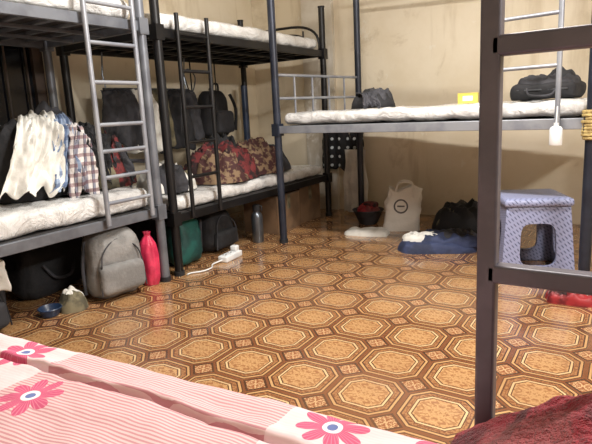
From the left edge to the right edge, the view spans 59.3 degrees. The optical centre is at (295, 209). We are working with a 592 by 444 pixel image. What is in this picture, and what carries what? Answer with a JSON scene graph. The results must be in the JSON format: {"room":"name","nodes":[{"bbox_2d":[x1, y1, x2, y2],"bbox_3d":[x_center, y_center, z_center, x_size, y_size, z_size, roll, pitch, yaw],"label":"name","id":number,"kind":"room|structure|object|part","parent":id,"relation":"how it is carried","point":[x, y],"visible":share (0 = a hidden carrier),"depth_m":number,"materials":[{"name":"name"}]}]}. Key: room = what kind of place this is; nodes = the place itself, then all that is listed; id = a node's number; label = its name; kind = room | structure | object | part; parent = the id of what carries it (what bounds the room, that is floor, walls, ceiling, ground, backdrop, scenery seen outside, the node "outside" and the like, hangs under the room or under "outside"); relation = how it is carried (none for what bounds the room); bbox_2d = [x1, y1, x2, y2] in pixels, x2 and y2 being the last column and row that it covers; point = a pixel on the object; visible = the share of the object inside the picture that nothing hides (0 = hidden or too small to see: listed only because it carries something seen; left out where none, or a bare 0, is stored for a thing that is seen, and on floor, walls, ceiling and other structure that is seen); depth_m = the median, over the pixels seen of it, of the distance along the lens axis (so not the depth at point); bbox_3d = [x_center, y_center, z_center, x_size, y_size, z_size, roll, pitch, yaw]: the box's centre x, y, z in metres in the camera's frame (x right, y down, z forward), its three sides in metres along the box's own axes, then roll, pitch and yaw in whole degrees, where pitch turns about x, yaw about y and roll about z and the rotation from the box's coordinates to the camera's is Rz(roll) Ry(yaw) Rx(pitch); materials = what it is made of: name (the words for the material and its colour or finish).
{"room":"dormitory","nodes":[
{"label":"dormitory","id":0,"kind":"room"},
{"bbox_2d":[42,0,258,237],"bbox_3d":[-2.005,-0.892,3.235,0.100,2.750,5.720,4,13,32],"label":"wall","id":1,"kind":"structure","parent":0,"point":[228,77],"depth_m":4.64,"materials":[{"name":"beige paint"}]},
{"bbox_2d":[0,46,35,125],"bbox_3d":[-2.011,-0.750,3.100,0.010,0.580,1.000,4,13,32],"label":"pane","id":2,"kind":"object","parent":1,"relation":"attached to","point":[14,56],"visible":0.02,"depth_m":3.38,"materials":[{"name":"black glass"}]},
{"bbox_2d":[1,46,48,118],"bbox_3d":[-2.003,-0.749,3.095,0.060,0.670,1.070,4,13,32],"label":"frame","id":3,"kind":"object","parent":1,"relation":"attached to","point":[36,60],"visible":0.27,"depth_m":3.46,"materials":[{"name":"black metal"}]},
{"bbox_2d":[0,209,591,443],"bbox_3d":[0.225,0.655,2.133,5.220,0.100,5.920,4,13,32],"label":"floor","id":4,"kind":"structure","parent":0,"point":[366,331],"depth_m":2.43,"materials":[{"name":"tile"}]},
{"bbox_2d":[0,290,12,329],"bbox_3d":[-1.622,0.462,2.439,0.319,0.350,0.533,4,13,32],"label":"duffel bag","id":5,"kind":"object","parent":4,"relation":"on","point":[5,318],"visible":0.98,"depth_m":2.51,"materials":[{"name":"grey fabric"}]},
{"bbox_2d":[0,259,11,290],"bbox_3d":[-1.605,0.323,2.437,0.360,0.272,0.464,4,13,32],"label":"folded cloth","id":6,"kind":"object","parent":5,"relation":"on","point":[5,284],"visible":1,"depth_m":2.48,"materials":[{"name":"white fabric"}]},
{"bbox_2d":[0,237,82,299],"bbox_3d":[-1.546,0.315,3.192,0.409,0.349,0.495,4,13,32],"label":"black holdall","id":7,"kind":"object","parent":4,"relation":"on","point":[38,273],"visible":0.62,"depth_m":3.03,"materials":[{"name":"fabric"}]},
{"bbox_2d":[37,303,61,317],"bbox_3d":[-1.303,0.539,2.758,0.123,0.048,0.123,4,13,32],"label":"plastic bowl","id":8,"kind":"object","parent":4,"relation":"on","point":[51,310],"visible":1,"depth_m":2.75,"materials":[{"name":"blue plastic"}]},
{"bbox_2d":[59,286,88,313],"bbox_3d":[-1.224,0.483,2.838,0.160,0.120,0.153,4,13,32],"label":"bag","id":9,"kind":"object","parent":4,"relation":"on","point":[72,300],"visible":1,"depth_m":2.80,"materials":[{"name":"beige fabric"}]},
{"bbox_2d":[0,0,170,281],"bbox_3d":[-1.776,-0.361,2.489,1.012,1.962,2.068,4,13,32],"label":"bunk bed","id":10,"kind":"object","parent":4,"relation":"on","point":[45,25],"visible":0.84,"depth_m":2.82,"materials":[{"name":"grey paint"}]},
{"bbox_3d":[-1.819,-0.984,2.378,0.888,0.120,1.942,4,13,32],"label":"mattress","id":11,"kind":"part","parent":10,"relation":"part of","materials":[{"name":"fabric"}]},
{"bbox_2d":[0,101,136,203],"bbox_3d":[-1.427,-0.338,3.006,0.631,0.585,0.921,3,12,29],"label":"clothes","id":12,"kind":"object","parent":10,"relation":"on","point":[44,154],"visible":0.87,"depth_m":2.81,"materials":[{"name":"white fabric"}]},
{"bbox_3d":[-1.764,0.071,2.575,0.887,0.133,1.946,4,13,32],"label":"mattress","id":13,"kind":"part","parent":10,"relation":"part of","materials":[{"name":"fabric"}]},
{"bbox_2d":[81,226,147,298],"bbox_3d":[-1.056,0.288,3.010,0.264,0.422,0.373,7,15,43],"label":"backpack","id":14,"kind":"object","parent":4,"relation":"on","point":[112,264],"visible":0.92,"depth_m":2.92,"materials":[{"name":"fabric"}]},
{"bbox_2d":[125,220,166,248],"bbox_3d":[-1.111,0.169,3.899,0.366,0.330,0.406,4,13,32],"label":"black holdall","id":15,"kind":"object","parent":4,"relation":"on","point":[137,228],"visible":0.12,"depth_m":3.72,"materials":[{"name":"fabric"}]},
{"bbox_2d":[139,231,160,285],"bbox_3d":[-0.900,0.295,3.182,0.133,0.332,0.110,4,13,32],"label":"bottle","id":16,"kind":"object","parent":4,"relation":"on","point":[148,247],"visible":0.89,"depth_m":3.14,"materials":[{"name":"pink plastic"}]},
{"bbox_2d":[165,218,202,265],"bbox_3d":[-0.781,0.200,3.580,0.220,0.356,0.261,4,13,32],"label":"bag","id":17,"kind":"object","parent":4,"relation":"on","point":[190,233],"visible":0.56,"depth_m":3.51,"materials":[{"name":"fabric"}]},
{"bbox_2d":[55,0,332,276],"bbox_3d":[-0.642,-0.725,4.243,1.009,1.912,2.068,4,13,32],"label":"bunk bed","id":18,"kind":"object","parent":4,"relation":"on","point":[205,41],"visible":0.66,"depth_m":3.61,"materials":[{"name":"black paint"}]},
{"bbox_2d":[100,52,204,153],"bbox_3d":[-1.071,-0.798,3.971,0.175,0.746,0.955,4,13,32],"label":"hanging clothes","id":19,"kind":"object","parent":18,"relation":"hanging from","point":[119,104],"visible":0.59,"depth_m":3.83,"materials":[{"name":"fabric"}]},
{"bbox_2d":[136,160,196,193],"bbox_3d":[-0.926,-0.244,3.647,0.447,0.205,0.428,4,13,32],"label":"laundry","id":20,"kind":"object","parent":18,"relation":"on","point":[181,176],"visible":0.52,"depth_m":3.51,"materials":[{"name":"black fabric"}]},
{"bbox_2d":[175,40,195,132],"bbox_3d":[-0.706,-0.807,3.377,0.038,0.601,0.159,4,13,32],"label":"hanging cable","id":21,"kind":"object","parent":18,"relation":"hanging from","point":[175,40],"visible":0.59,"depth_m":3.37,"materials":[{"name":"black plastic"}]},
{"bbox_2d":[188,57,237,138],"bbox_3d":[-0.731,-1.016,4.626,0.282,0.750,0.349,4,13,32],"label":"backpack","id":22,"kind":"object","parent":18,"relation":"hanging from","point":[226,121],"visible":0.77,"depth_m":4.57,"materials":[{"name":"fabric"}]},
{"bbox_3d":[-0.683,-1.347,4.131,0.885,0.110,1.945,4,13,32],"label":"mattress","id":23,"kind":"part","parent":18,"relation":"part of","materials":[{"name":"fabric"}]},
{"bbox_3d":[-0.629,-0.234,4.340,0.884,0.102,1.942,4,13,32],"label":"mattress","id":24,"kind":"part","parent":18,"relation":"part of","materials":[{"name":"fabric"}]},
{"bbox_2d":[183,132,290,184],"bbox_3d":[-0.494,-0.467,4.287,0.646,0.361,1.126,4,13,32],"label":"floral blanket","id":25,"kind":"object","parent":18,"relation":"on","point":[246,160],"visible":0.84,"depth_m":4.01,"materials":[{"name":"red"},{"name":"brown and tan floral patterned fabric"}]},
{"bbox_2d":[241,84,249,140],"bbox_3d":[-0.492,-0.843,5.126,0.060,0.760,0.058,4,13,32],"label":"rolled mat","id":26,"kind":"object","parent":18,"relation":"on","point":[244,100],"visible":0.83,"depth_m":5.08,"materials":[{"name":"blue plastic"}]},
{"bbox_3d":[-0.151,-1.581,4.947,0.883,0.282,0.024,4,13,32],"label":"arched headboard","id":27,"kind":"part","parent":18,"relation":"part of","materials":[{"name":"black paint"}]},
{"bbox_2d":[187,245,241,274],"bbox_3d":[-0.542,0.336,3.528,0.082,0.085,0.524,3,12,29],"label":"power strip","id":28,"kind":"object","parent":4,"relation":"on","point":[235,252],"visible":1,"depth_m":3.62,"materials":[{"name":"white plastic"}]},
{"bbox_2d":[197,209,237,251],"bbox_3d":[-0.596,0.140,3.910,0.237,0.326,0.373,3,12,27],"label":"bag","id":29,"kind":"object","parent":4,"relation":"on","point":[218,232],"visible":0.75,"depth_m":3.80,"materials":[{"name":"fabric"}]},
{"bbox_2d":[251,204,263,242],"bbox_3d":[-0.305,0.106,4.100,0.091,0.300,0.091,-7,11,-19],"label":"water bottle","id":30,"kind":"object","parent":4,"relation":"on","point":[256,217],"visible":1,"depth_m":4.07,"materials":[{"name":"metal"}]},
{"bbox_2d":[243,190,300,234],"bbox_3d":[-0.205,0.008,4.547,0.342,0.316,0.380,3,12,29],"label":"cardboard box","id":31,"kind":"object","parent":4,"relation":"on","point":[270,212],"visible":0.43,"depth_m":4.42,"materials":[{"name":"brown cardboard"}]},
{"bbox_2d":[296,183,320,222],"bbox_3d":[0.002,-0.080,4.902,0.322,0.336,0.340,5,13,34],"label":"cardboard box","id":32,"kind":"object","parent":4,"relation":"on","point":[309,196],"visible":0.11,"depth_m":4.80,"materials":[{"name":"brown cardboard"}]},
{"bbox_2d":[343,149,367,211],"bbox_3d":[0.564,-0.267,4.946,0.264,0.610,0.046,4,13,32],"label":"curtain","id":33,"kind":"object","parent":4,"relation":"on","point":[350,179],"visible":0.66,"depth_m":4.96,"materials":[{"name":"fabric"}]},
{"bbox_2d":[344,226,389,236],"bbox_3d":[0.569,0.170,4.196,0.366,0.052,0.184,1,11,20],"label":"pillow","id":34,"kind":"object","parent":4,"relation":"on","point":[353,231],"visible":1,"depth_m":4.14,"materials":[{"name":"white fabric"}]},
{"bbox_2d":[352,201,383,224],"bbox_3d":[0.634,0.022,4.564,0.280,0.198,0.280,4,13,32],"label":"basin","id":35,"kind":"object","parent":4,"relation":"on","point":[368,212],"visible":1,"depth_m":4.49,"materials":[{"name":"black plastic"}]},
{"bbox_2d":[383,180,422,230],"bbox_3d":[0.872,-0.037,4.256,0.328,0.408,0.146,0,11,13],"label":"shopping bag","id":36,"kind":"object","parent":4,"relation":"on","point":[402,206],"visible":0.98,"depth_m":4.22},
{"bbox_2d":[267,0,591,270],"bbox_3d":[1.005,-0.737,3.596,2.169,2.012,1.186,6,14,40],"label":"bunk bed","id":37,"kind":"object","parent":4,"relation":"on","point":[573,113],"visible":0.86,"depth_m":3.16,"materials":[{"name":"blue paint"}]},
{"bbox_2d":[351,87,395,108],"bbox_3d":[0.522,-0.758,3.554,0.295,0.153,0.266,6,14,40],"label":"bag","id":38,"kind":"object","parent":37,"relation":"on","point":[378,98],"visible":1,"depth_m":3.48,"materials":[{"name":"fabric"}]},
{"bbox_3d":[1.012,-0.688,3.617,2.034,0.098,1.066,6,14,40],"label":"mattress","id":39,"kind":"part","parent":37,"relation":"part of","materials":[{"name":"fabric"}]},
{"bbox_2d":[458,92,478,103],"bbox_3d":[1.085,-0.703,3.277,0.122,0.064,0.083,2,12,23],"label":"box","id":40,"kind":"object","parent":37,"relation":"on","point":[473,97],"visible":0.95,"depth_m":3.24,"materials":[{"name":"yellow cardboard"}]},
{"bbox_2d":[510,66,586,100],"bbox_3d":[1.405,-0.707,2.912,0.359,0.174,0.284,6,14,40],"label":"duffel bag","id":41,"kind":"object","parent":37,"relation":"on","point":[542,86],"visible":0.76,"depth_m":2.84,"materials":[{"name":"black fabric"}]},
{"bbox_2d":[549,106,562,145],"bbox_3d":[1.289,-0.415,2.575,0.060,0.191,0.060,4,13,32],"label":"bottle","id":42,"kind":"object","parent":37,"relation":"hanging from","point":[556,131],"visible":1,"depth_m":2.56,"materials":[{"name":"white plastic"}]},
{"bbox_2d":[397,228,476,253],"bbox_3d":[1.010,0.206,3.665,0.588,0.134,0.322,-1,11,10],"label":"clothes","id":43,"kind":"object","parent":4,"relation":"on","point":[458,240],"visible":0.99,"depth_m":3.56,"materials":[{"name":"blue fabric"}]},
{"bbox_2d":[432,198,477,233],"bbox_3d":[1.357,0.048,4.070,0.577,0.260,0.421,1,11,18],"label":"heap","id":44,"kind":"object","parent":4,"relation":"on","point":[461,214],"visible":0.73,"depth_m":3.95,"materials":[{"name":"black fabric"}]},
{"bbox_2d":[474,0,591,425],"bbox_3d":[-0.470,-0.042,0.583,2.208,1.912,1.082,4,13,32],"label":"bunk bed","id":45,"kind":"object","parent":4,"relation":"on","point":[494,44],"visible":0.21,"depth_m":0.72,"materials":[{"name":"paint"}]},
{"bbox_2d":[0,333,437,443],"bbox_3d":[-0.400,0.611,0.746,2.081,0.464,0.979,4,13,32],"label":"bedsheet","id":46,"kind":"object","parent":45,"relation":"on","point":[49,395],"visible":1,"depth_m":0.90,"materials":[{"name":"pink fabric"}]},
{"bbox_2d":[451,393,591,443],"bbox_3d":[0.385,0.422,0.542,0.506,0.380,0.319,4,13,32],"label":"blanket","id":47,"kind":"object","parent":46,"relation":"on","point":[562,419],"visible":1,"depth_m":0.66,"materials":[{"name":"red fabric"}]},
{"bbox_2d":[499,189,574,269],"bbox_3d":[1.374,0.133,3.067,0.396,0.464,0.396,-1,11,9],"label":"plastic stool","id":48,"kind":"object","parent":4,"relation":"on","point":[550,209],"visible":0.77,"depth_m":2.90,"materials":[{"name":"purple plastic"}]},
{"bbox_2d":[545,290,591,307],"bbox_3d":[1.369,0.419,2.597,0.229,0.077,0.144,4,13,32],"label":"cloth","id":49,"kind":"object","parent":4,"relation":"on","point":[555,297],"visible":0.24,"depth_m":2.55,"materials":[{"name":"fabric"}]},
{"bbox_2d":[251,0,591,223],"bbox_3d":[1.710,-1.276,4.269,5.220,2.750,0.100,4,13,32],"label":"wall","id":50,"kind":"structure","parent":0,"point":[426,52],"depth_m":4.61,"materials":[{"name":"beige paint"}]},
{"bbox_2d":[300,0,339,209],"bbox_3d":[0.230,-1.363,5.124,0.340,2.750,0.040,4,13,32],"label":"pillar","id":51,"kind":"structure","parent":50,"relation":"attached to","point":[309,8],"depth_m":5.12,"materials":[{"name":"paint"}]},
{"bbox_2d":[322,132,363,170],"bbox_3d":[0.455,-0.605,5.038,0.503,0.483,0.064,5,13,35],"label":"cloth","id":52,"kind":"object","parent":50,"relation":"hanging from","point":[338,142],"visible":0.42,"depth_m":5.06,"materials":[{"name":"fabric"}]}
]}

